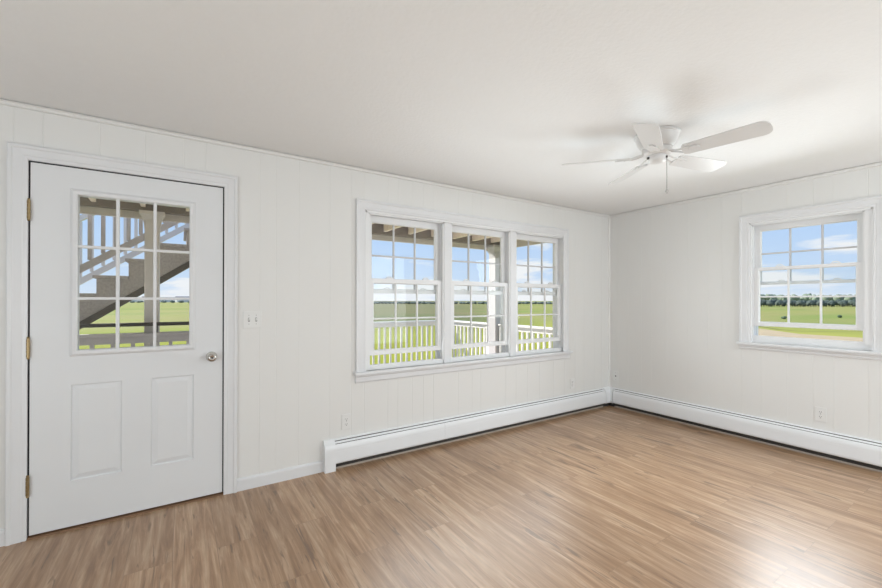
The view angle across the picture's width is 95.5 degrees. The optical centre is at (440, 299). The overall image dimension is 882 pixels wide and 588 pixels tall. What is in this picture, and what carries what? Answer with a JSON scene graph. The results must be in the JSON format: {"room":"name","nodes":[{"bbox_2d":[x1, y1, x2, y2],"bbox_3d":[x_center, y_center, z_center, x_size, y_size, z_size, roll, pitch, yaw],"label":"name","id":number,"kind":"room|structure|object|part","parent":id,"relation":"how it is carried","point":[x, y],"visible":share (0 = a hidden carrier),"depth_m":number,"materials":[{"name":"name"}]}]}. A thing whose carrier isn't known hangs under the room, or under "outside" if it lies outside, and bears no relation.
{"room":"empty living room","nodes":[
{"label":"empty living room","id":0,"kind":"room"},
{"bbox_2d":[0,105,607,529],"bbox_3d":[-0.898,0.127,3.101,7.280,2.380,0.140,0,0,-33],"label":"wall","id":1,"kind":"structure","parent":0,"point":[296,384],"depth_m":2.97,"materials":[{"name":"paint"}]},
{"bbox_2d":[0,529,4,546],"bbox_3d":[-3.037,1.247,1.617,1.802,0.084,0.013,0,0,-33],"label":"baseboard","id":2,"kind":"structure","parent":1,"relation":"attached to","point":[2,532],"depth_m":2.09,"materials":[{"name":"paint"}]},
{"bbox_2d":[5,142,237,545],"bbox_3d":[-1.853,0.234,2.440,1.088,2.118,0.206,0,0,-33],"label":"door","id":3,"kind":"structure","parent":1,"relation":"in","point":[99,435],"depth_m":2.33,"materials":[{"name":"paint"}]},
{"bbox_3d":[-1.840,-0.150,2.427,0.603,0.946,0.060,0,0,-33],"label":"lite frame","id":4,"kind":"part","parent":3,"relation":"part of","materials":[{"name":"paint"}]},
{"bbox_3d":[-1.484,0.375,2.596,0.066,0.066,0.066,0,0,-33],"label":"knob","id":5,"kind":"part","parent":3,"relation":"part of","materials":[{"name":"silver metal"}]},
{"bbox_2d":[243,311,261,327],"bbox_3d":[-1.293,0.140,2.750,0.118,0.117,0.018,0,0,-33],"label":"light switch","id":6,"kind":"object","parent":1,"relation":"attached to","point":[251,319],"visible":1,"depth_m":2.75,"materials":[{"name":"plastic"}]},
{"bbox_2d":[237,460,323,491],"bbox_3d":[-1.135,1.253,2.854,0.594,0.084,0.013,0,0,-33],"label":"baseboard","id":7,"kind":"structure","parent":1,"relation":"attached to","point":[249,482],"depth_m":2.84,"materials":[{"name":"paint"}]},
{"bbox_2d":[0,99,609,217],"bbox_3d":[-0.852,-1.028,3.037,7.000,0.024,0.021,0,0,-33],"label":"trim","id":8,"kind":"structure","parent":1,"relation":"attached to","point":[2,101],"depth_m":2.72,"materials":[{"name":"paint"}]},
{"bbox_2d":[80,197,540,249],"bbox_3d":[-1.682,-1.026,4.148,8.020,0.272,2.407,0,0,-33],"label":"porch roof","id":9,"kind":"structure","parent":1,"relation":"attached to","point":[92,206],"depth_m":5.82,"materials":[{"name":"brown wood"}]},
{"bbox_2d":[342,413,350,429],"bbox_3d":[-0.736,0.952,3.116,0.072,0.118,0.009,0,0,-33],"label":"electrical outlet","id":10,"kind":"object","parent":1,"relation":"attached to","point":[346,418],"visible":1,"depth_m":3.11,"materials":[{"name":"plastic"}]},
{"bbox_2d":[353,198,572,383],"bbox_3d":[0.353,-0.061,3.912,2.572,1.456,0.225,0,0,-33],"label":"window","id":11,"kind":"structure","parent":1,"relation":"in","point":[443,223],"depth_m":3.68,"materials":[{"name":"paint"}]},
{"bbox_2d":[372,225,434,289],"bbox_3d":[-0.321,-0.361,3.502,0.625,0.561,0.018,0,0,-33],"label":"grille","id":12,"kind":"object","parent":11,"relation":"attached to","point":[393,256],"depth_m":3.53,"materials":[{"name":"white wood"}]},
{"bbox_3d":[-0.321,-0.372,3.502,0.715,0.648,0.034,0,0,-33],"label":"sash","id":13,"kind":"part","parent":11,"relation":"part of","materials":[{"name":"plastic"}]},
{"bbox_2d":[373,284,436,348],"bbox_3d":[-0.299,0.145,3.465,0.625,0.558,0.018,0,0,-33],"label":"grille","id":14,"kind":"object","parent":11,"relation":"attached to","point":[395,291],"depth_m":3.48,"materials":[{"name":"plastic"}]},
{"bbox_3d":[-0.299,0.144,3.465,0.715,0.632,0.034,0,0,-33],"label":"sash","id":15,"kind":"part","parent":11,"relation":"part of","materials":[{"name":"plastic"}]},
{"bbox_2d":[452,233,500,290],"bbox_3d":[0.354,-0.359,3.941,0.625,0.561,0.018,0,0,-33],"label":"grille","id":16,"kind":"object","parent":11,"relation":"attached to","point":[482,234],"depth_m":3.99,"materials":[{"name":"white wood"}]},
{"bbox_3d":[0.354,-0.370,3.941,0.715,0.648,0.034,0,0,-33],"label":"sash","id":17,"kind":"part","parent":11,"relation":"part of","materials":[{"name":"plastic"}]},
{"bbox_2d":[454,286,503,343],"bbox_3d":[0.376,0.148,3.904,0.625,0.558,0.018,0,0,-33],"label":"grille","id":18,"kind":"object","parent":11,"relation":"attached to","point":[463,291],"depth_m":3.95,"materials":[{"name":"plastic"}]},
{"bbox_3d":[0.376,0.147,3.904,0.715,0.632,0.034,0,0,-33],"label":"sash","id":19,"kind":"part","parent":11,"relation":"part of","materials":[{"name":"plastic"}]},
{"bbox_2d":[517,240,554,291],"bbox_3d":[1.029,-0.356,4.379,0.625,0.561,0.018,0,0,-33],"label":"grille","id":20,"kind":"object","parent":11,"relation":"attached to","point":[542,241],"depth_m":4.43,"materials":[{"name":"white wood"}]},
{"bbox_3d":[1.029,-0.368,4.379,0.715,0.648,0.034,0,0,-33],"label":"sash","id":21,"kind":"part","parent":11,"relation":"part of","materials":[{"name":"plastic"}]},
{"bbox_2d":[518,287,557,338],"bbox_3d":[1.051,0.150,4.343,0.625,0.558,0.018,0,0,-33],"label":"grille","id":22,"kind":"object","parent":11,"relation":"attached to","point":[524,292],"depth_m":4.39,"materials":[{"name":"plastic"}]},
{"bbox_3d":[1.051,0.149,4.343,0.715,0.632,0.034,0,0,-33],"label":"sash","id":23,"kind":"part","parent":11,"relation":"part of","materials":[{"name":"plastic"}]},
{"bbox_2d":[323,387,614,473],"bbox_3d":[0.615,1.187,3.949,3.533,0.230,0.083,0,0,-33],"label":"baseboard heater","id":24,"kind":"object","parent":1,"relation":"attached to","point":[341,452],"visible":1,"depth_m":3.61,"materials":[{"name":"metal"}]},
{"bbox_3d":[0.551,1.166,3.954,3.365,0.170,0.003,0,0,-33],"label":"plate","id":25,"kind":"part","parent":24,"relation":"part of","materials":[{"name":"white metal"}]},
{"bbox_2d":[334,388,603,440],"bbox_3d":[0.555,1.078,3.948,3.365,0.009,0.020,0,0,-33],"label":"hood","id":26,"kind":"object","parent":24,"relation":"attached to","point":[385,431],"depth_m":3.70,"materials":[{"name":"metal"}]},
{"bbox_3d":[0.552,1.270,3.951,3.365,0.035,0.009,0,0,-33],"label":"floor plate","id":27,"kind":"part","parent":24,"relation":"part of","materials":[{"name":"white metal"}]},
{"bbox_3d":[2.039,1.276,4.874,0.133,0.060,0.082,0,0,-33],"label":"floor plate","id":28,"kind":"part","parent":24,"relation":"part of","materials":[{"name":"black metal"}]},
{"bbox_2d":[608,218,609,386],"bbox_3d":[2.073,0.036,4.939,0.016,2.082,0.016,0,0,-33],"label":"trim","id":29,"kind":"structure","parent":1,"relation":"attached to","point":[608,218],"depth_m":4.94,"materials":[{"name":"paint"}]},
{"bbox_2d":[0,0,881,214],"bbox_3d":[0.505,-1.058,0.950,7.000,0.020,5.000,0,0,-33],"label":"ceiling","id":30,"kind":"structure","parent":0,"point":[492,96],"depth_m":1.90,"materials":[{"name":"paint"}]},
{"bbox_2d":[562,121,772,192],"bbox_3d":[1.394,-0.851,2.516,1.105,0.381,1.085,0,0,-33],"label":"ceiling fan","id":31,"kind":"object","parent":30,"relation":"hanging from","point":[655,142],"visible":1,"depth_m":2.41,"materials":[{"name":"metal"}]},
{"bbox_3d":[1.014,-0.902,2.635,0.420,0.039,0.127,0,0,16],"label":"blade","id":32,"kind":"part","parent":31,"relation":"part of","materials":[{"name":"white wood"}]},
{"bbox_3d":[1.351,-0.901,2.901,0.127,0.039,0.420,0,0,-2],"label":"blade","id":33,"kind":"part","parent":31,"relation":"part of","materials":[{"name":"white wood"}]},
{"bbox_3d":[1.163,-0.903,2.232,0.127,0.039,0.420,0,0,34],"label":"blade","id":34,"kind":"part","parent":31,"relation":"part of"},
{"bbox_2d":[647,153,667,164],"bbox_3d":[1.367,-0.883,2.533,0.106,0.049,0.110,0,0,-33],"label":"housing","id":35,"kind":"object","parent":31,"relation":"attached to","point":[653,158],"depth_m":2.50,"materials":[{"name":"white metal"}]},
{"bbox_3d":[1.411,-0.788,2.503,0.004,0.212,0.004,0,0,34],"label":"pull chain","id":36,"kind":"part","parent":31,"relation":"part of","materials":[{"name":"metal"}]},
{"bbox_3d":[1.708,-0.901,2.663,0.420,0.039,0.127,0,0,-20],"label":"blade","id":37,"kind":"part","parent":31,"relation":"part of","materials":[{"name":"white wood"}]},
{"bbox_3d":[1.592,-0.902,2.250,0.127,0.039,0.420,0,0,-38],"label":"blade","id":38,"kind":"part","parent":31,"relation":"part of","materials":[{"name":"white wood"}]},
{"bbox_2d":[0,406,881,587],"bbox_3d":[0.501,1.302,0.943,7.000,0.020,5.000,0,0,-33],"label":"floor","id":39,"kind":"structure","parent":0,"point":[607,496],"depth_m":2.29,"materials":[{"name":"laminate"}]},
{"bbox_2d":[610,166,881,441],"bbox_3d":[3.534,0.133,2.833,0.140,2.380,5.140,0,0,-33],"label":"wall","id":40,"kind":"structure","parent":0,"point":[674,270],"depth_m":3.97,"materials":[{"name":"paint"}]},
{"bbox_2d":[613,371,618,380],"bbox_3d":[2.122,0.932,4.866,0.007,0.118,0.072,0,0,-33],"label":"wall jack","id":41,"kind":"object","parent":40,"relation":"attached to","point":[615,373],"visible":1,"depth_m":4.86,"materials":[{"name":"plastic"}]},
{"bbox_2d":[610,162,881,217],"bbox_3d":[3.436,-1.022,2.842,0.021,0.024,4.978,0,0,-33],"label":"trim","id":42,"kind":"structure","parent":40,"relation":"attached to","point":[878,163],"depth_m":3.64,"materials":[{"name":"paint"}]},
{"bbox_2d":[613,388,881,471],"bbox_3d":[2.929,1.189,3.581,0.053,0.230,3.056,0,0,-33],"label":"baseboard heater","id":43,"kind":"object","parent":40,"relation":"attached to","point":[843,448],"visible":1,"depth_m":3.60,"materials":[{"name":"metal"}]},
{"bbox_3d":[2.939,1.169,3.611,0.003,0.170,3.016,0,0,-33],"label":"plate","id":44,"kind":"part","parent":43,"relation":"part of","materials":[{"name":"white metal"}]},
{"bbox_2d":[614,388,881,443],"bbox_3d":[2.933,1.080,3.607,0.020,0.009,3.016,0,0,-33],"label":"hood","id":45,"kind":"object","parent":43,"relation":"attached to","point":[656,398],"depth_m":3.70,"materials":[{"name":"metal"}]},
{"bbox_2d":[736,195,881,360],"bbox_3d":[3.144,-0.158,3.430,0.225,1.248,0.983,0,0,-33],"label":"window","id":46,"kind":"structure","parent":40,"relation":"in","point":[867,212],"depth_m":3.34,"materials":[{"name":"paint"}]},
{"bbox_2d":[759,268,855,323],"bbox_3d":[3.117,-0.029,3.437,0.018,0.477,0.637,0,0,-33],"label":"grille","id":47,"kind":"object","parent":46,"relation":"attached to","point":[788,282],"depth_m":3.52,"materials":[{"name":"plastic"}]},
{"bbox_3d":[3.117,-0.023,3.437,0.034,0.538,0.727,0,0,-33],"label":"sash","id":48,"kind":"part","parent":46,"relation":"part of","materials":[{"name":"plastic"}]},
{"bbox_3d":[3.153,-0.411,3.461,0.034,0.553,0.727,0,0,-33],"label":"sash","id":49,"kind":"part","parent":46,"relation":"part of","materials":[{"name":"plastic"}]},
{"bbox_2d":[761,224,857,280],"bbox_3d":[3.153,-0.395,3.461,0.018,0.479,0.637,0,0,-33],"label":"grille","id":50,"kind":"object","parent":46,"relation":"attached to","point":[790,226],"depth_m":3.49,"materials":[{"name":"white wood"}]},
{"bbox_2d":[815,406,826,422],"bbox_3d":[3.134,0.951,3.308,0.009,0.118,0.072,0,0,-33],"label":"electrical outlet","id":51,"kind":"object","parent":40,"relation":"attached to","point":[820,413],"visible":1,"depth_m":3.30,"materials":[{"name":"plastic"}]},
{"label":"outside","id":52,"kind":"structure","parent":0,"visible":0},
{"bbox_2d":[79,301,862,364],"bbox_3d":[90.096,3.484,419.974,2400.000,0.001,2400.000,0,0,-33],"label":"field","id":53,"kind":"structure","parent":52,"point":[129,312],"depth_m":45.27,"materials":[{"name":"green plant"}]},
{"bbox_2d":[175,296,188,301],"bbox_3d":[-243.699,0.054,380.000,8.600,5.600,13.600,0,0,44],"label":"house","id":54,"kind":"structure","parent":53,"relation":"on","point":[175,296],"depth_m":376.85,"materials":[{"name":"white"}]},
{"bbox_2d":[765,294,774,299],"bbox_3d":[328.651,-0.814,400.112,7.530,9.208,7.160,0,0,-42],"label":"tree","id":55,"kind":"object","parent":53,"relation":"on","point":[770,298],"visible":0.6,"depth_m":398.13,"materials":[{"name":"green plant"}]},
{"bbox_2d":[766,301,773,306],"bbox_3d":[119.656,1.606,145.652,2.201,2.203,2.298,0,0,39],"label":"dense tree","id":56,"kind":"object","parent":53,"relation":"on","point":[769,303],"visible":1,"depth_m":145.15,"materials":[{"name":"green plant"}]},
{"bbox_2d":[775,300,781,306],"bbox_3d":[123.042,1.401,145.706,2.461,2.624,2.569,0,0,11],"label":"dense tree","id":57,"kind":"object","parent":53,"relation":"on","point":[778,302],"visible":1,"depth_m":145.29,"materials":[{"name":"green plant"}]},
{"bbox_2d":[777,295,786,300],"bbox_3d":[340.621,-0.453,399.618,6.749,8.520,7.044,0,0,-24],"label":"tree","id":58,"kind":"object","parent":53,"relation":"on","point":[779,298],"visible":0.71,"depth_m":397.74,"materials":[{"name":"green plant"}]},
{"bbox_2d":[790,294,797,299],"bbox_3d":[351.423,-0.665,400.315,7.979,8.980,7.645,0,0,-27],"label":"tree","id":59,"kind":"object","parent":53,"relation":"on","point":[791,298],"visible":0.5,"depth_m":398.42,"materials":[{"name":"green plant"}]},
{"bbox_2d":[796,300,803,306],"bbox_3d":[130.703,1.584,145.928,2.376,2.283,2.658,0,0,15],"label":"dense tree","id":60,"kind":"object","parent":53,"relation":"on","point":[800,303],"visible":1,"depth_m":145.36,"materials":[{"name":"green plant"}]},
{"bbox_2d":[800,297,808,300],"bbox_3d":[361.601,0.154,398.964,6.692,7.365,6.363,0,0,42],"label":"tree","id":61,"kind":"object","parent":53,"relation":"on","point":[801,298],"visible":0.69,"depth_m":397.16,"materials":[{"name":"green plant"}]},
{"bbox_2d":[806,300,813,306],"bbox_3d":[134.484,1.481,145.740,2.622,2.500,2.737,0,0,7],"label":"dense tree","id":62,"kind":"object","parent":53,"relation":"on","point":[810,302],"visible":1,"depth_m":145.25,"materials":[{"name":"green plant"}]},
{"bbox_2d":[758,328,862,341],"bbox_3d":[19.264,2.183,25.092,26.888,0.001,14.970,0,0,-33],"label":"dirt track","id":63,"kind":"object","parent":53,"relation":"on","point":[763,332],"visible":0.25,"depth_m":23.50,"materials":[{"name":"beige soil"}]},
{"bbox_2d":[809,294,819,299],"bbox_3d":[373.873,-0.514,400.102,8.295,8.746,7.949,0,0,-1],"label":"tree","id":64,"kind":"object","parent":53,"relation":"on","point":[810,298],"visible":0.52,"depth_m":398.66,"materials":[{"name":"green plant"}]},
{"bbox_2d":[822,295,832,299],"bbox_3d":[385.838,-0.239,400.745,7.202,8.236,6.848,0,0,-15],"label":"tree","id":65,"kind":"object","parent":53,"relation":"on","point":[823,298],"visible":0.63,"depth_m":398.66,"materials":[{"name":"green plant"}]},
{"bbox_2d":[827,300,835,306],"bbox_3d":[142.239,1.531,145.914,2.502,2.425,2.611,0,0,26],"label":"dense tree","id":66,"kind":"object","parent":53,"relation":"on","point":[831,303],"visible":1,"depth_m":145.54,"materials":[{"name":"green plant"}]},
{"bbox_2d":[833,294,841,300],"bbox_3d":[395.930,-0.492,399.947,6.698,8.768,7.045,0,0,-12],"label":"tree","id":67,"kind":"object","parent":53,"relation":"on","point":[834,298],"visible":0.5,"depth_m":397.79,"materials":[{"name":"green plant"}]},
{"bbox_2d":[838,301,846,306],"bbox_3d":[146.262,1.655,146.022,2.177,2.189,2.272,0,0,-44],"label":"dense tree","id":68,"kind":"object","parent":53,"relation":"on","point":[841,303],"visible":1,"depth_m":145.47,"materials":[{"name":"green plant"}]},
{"bbox_2d":[844,294,854,300],"bbox_3d":[408.045,-0.560,400.945,8.124,8.947,8.479,0,0,-16],"label":"tree","id":69,"kind":"object","parent":53,"relation":"on","point":[845,298],"visible":0.59,"depth_m":398.18,"materials":[{"name":"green plant"}]},
{"bbox_2d":[848,300,855,306],"bbox_3d":[150.349,1.466,146.113,2.456,2.581,2.563,0,0,-25],"label":"dense tree","id":70,"kind":"object","parent":53,"relation":"on","point":[852,303],"visible":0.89,"depth_m":145.66,"materials":[{"name":"green plant"}]},
{"bbox_3d":[0.497,1.707,0.928,7.260,0.770,5.260,0,0,-33],"label":"foundation","id":71,"kind":"object","parent":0,"visible":0},
{"bbox_3d":[-2.017,1.510,4.816,7.800,0.100,3.960,0,0,-33],"label":"porch deck","id":72,"kind":"object","parent":71,"relation":"attached to","visible":0},
{"bbox_2d":[79,321,188,348],"bbox_3d":[-3.439,0.851,4.071,3.600,1.209,0.130,0,0,-33],"label":"porch railing","id":73,"kind":"object","parent":72,"relation":"on","point":[91,340],"visible":0.12,"depth_m":4.18,"materials":[{"name":"grey wood"}]},
{"bbox_3d":[-3.439,0.370,4.073,3.600,0.032,0.130,0,0,-33],"label":"rail","id":74,"kind":"part","parent":73,"relation":"part of","materials":[{"name":"grey wood"}]},
{"bbox_3d":[-3.439,0.423,4.073,3.600,0.072,0.040,0,0,-33],"label":"sub rail","id":75,"kind":"part","parent":73,"relation":"part of","materials":[{"name":"grey wood"}]},
{"bbox_3d":[-3.439,0.266,4.073,3.500,0.039,0.039,0,0,-33],"label":"handrail","id":76,"kind":"part","parent":73,"relation":"part of","materials":[{"name":"grey wood"}]},
{"bbox_2d":[79,214,189,329],"bbox_3d":[-4.307,-0.295,4.660,3.390,3.846,1.030,0,0,-33],"label":"staircase","id":77,"kind":"structure","parent":72,"relation":"on","point":[171,264],"depth_m":4.59,"materials":[{"name":"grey wood"}]},
{"bbox_3d":[-4.553,-1.002,5.033,3.180,2.341,0.070,0,0,-33],"label":"handrail","id":78,"kind":"part","parent":77,"relation":"part of","materials":[{"name":"grey wood"}]},
{"bbox_3d":[-4.058,-0.211,4.268,3.180,2.356,0.040,0,0,-33],"label":"rail","id":79,"kind":"part","parent":77,"relation":"part of","materials":[{"name":"grey wood"}]},
{"bbox_3d":[-4.055,0.387,4.295,3.360,2.480,0.095,0,0,-33],"label":"stringer trim","id":80,"kind":"part","parent":77,"relation":"part of","materials":[{"name":"grey wood"}]},
{"bbox_3d":[-4.554,-0.209,5.030,3.180,2.356,0.040,0,0,-33],"label":"rail","id":81,"kind":"part","parent":77,"relation":"part of","materials":[{"name":"grey wood"}]},
{"bbox_2d":[139,210,164,345],"bbox_3d":[-3.196,0.247,4.434,0.229,2.420,0.183,0,0,-33],"label":"porch post","id":82,"kind":"object","parent":72,"relation":"on","point":[147,216],"visible":0.44,"depth_m":4.37,"materials":[{"name":"paint"}]},
{"bbox_2d":[372,320,434,363],"bbox_3d":[-1.175,0.950,7.606,2.950,1.040,0.130,0,0,-33],"label":"porch railing","id":83,"kind":"object","parent":72,"relation":"on","point":[390,324],"visible":0.1,"depth_m":7.87,"materials":[{"name":"white wood"}]},
{"bbox_3d":[-1.175,0.446,7.608,2.950,0.032,0.130,0,0,-33],"label":"rail","id":84,"kind":"part","parent":83,"relation":"part of","materials":[{"name":"white wood"}]},
{"bbox_3d":[-1.175,0.498,7.607,2.950,0.072,0.040,0,0,-33],"label":"sub rail","id":85,"kind":"part","parent":83,"relation":"part of","materials":[{"name":"white wood"}]},
{"bbox_2d":[453,320,488,356],"bbox_3d":[0.502,0.953,7.879,0.130,1.040,1.490,0,0,-33],"label":"porch railing","id":86,"kind":"object","parent":72,"relation":"on","point":[457,323],"visible":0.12,"depth_m":7.79,"materials":[{"name":"white wood"}]},
{"bbox_3d":[0.502,0.502,7.881,0.040,0.072,1.490,0,0,-33],"label":"sub rail","id":87,"kind":"part","parent":86,"relation":"part of","materials":[{"name":"white wood"}]},
{"bbox_3d":[0.502,0.449,7.881,0.130,0.032,1.490,0,0,-33],"label":"rail","id":88,"kind":"part","parent":86,"relation":"part of","materials":[{"name":"white wood"}]},
{"bbox_2d":[486,245,499,353],"bbox_3d":[0.980,0.262,7.148,0.354,2.420,0.283,0,0,-33],"label":"porch post","id":89,"kind":"object","parent":72,"relation":"on","point":[493,251],"visible":0.38,"depth_m":7.06,"materials":[{"name":"paint"}]},
{"bbox_2d":[498,324,552,352],"bbox_3d":[1.597,0.950,6.194,0.130,1.040,2.010,0,0,-33],"label":"porch railing","id":90,"kind":"object","parent":72,"relation":"on","point":[539,330],"visible":0.09,"depth_m":6.38,"materials":[{"name":"white wood"}]},
{"bbox_3d":[1.598,0.446,6.196,0.130,0.032,2.010,0,0,-33],"label":"rail","id":91,"kind":"part","parent":90,"relation":"part of","materials":[{"name":"white wood"}]},
{"bbox_3d":[1.598,0.498,6.196,0.040,0.072,2.010,0,0,-33],"label":"sub rail","id":92,"kind":"part","parent":90,"relation":"part of","materials":[{"name":"white wood"}]}
]}

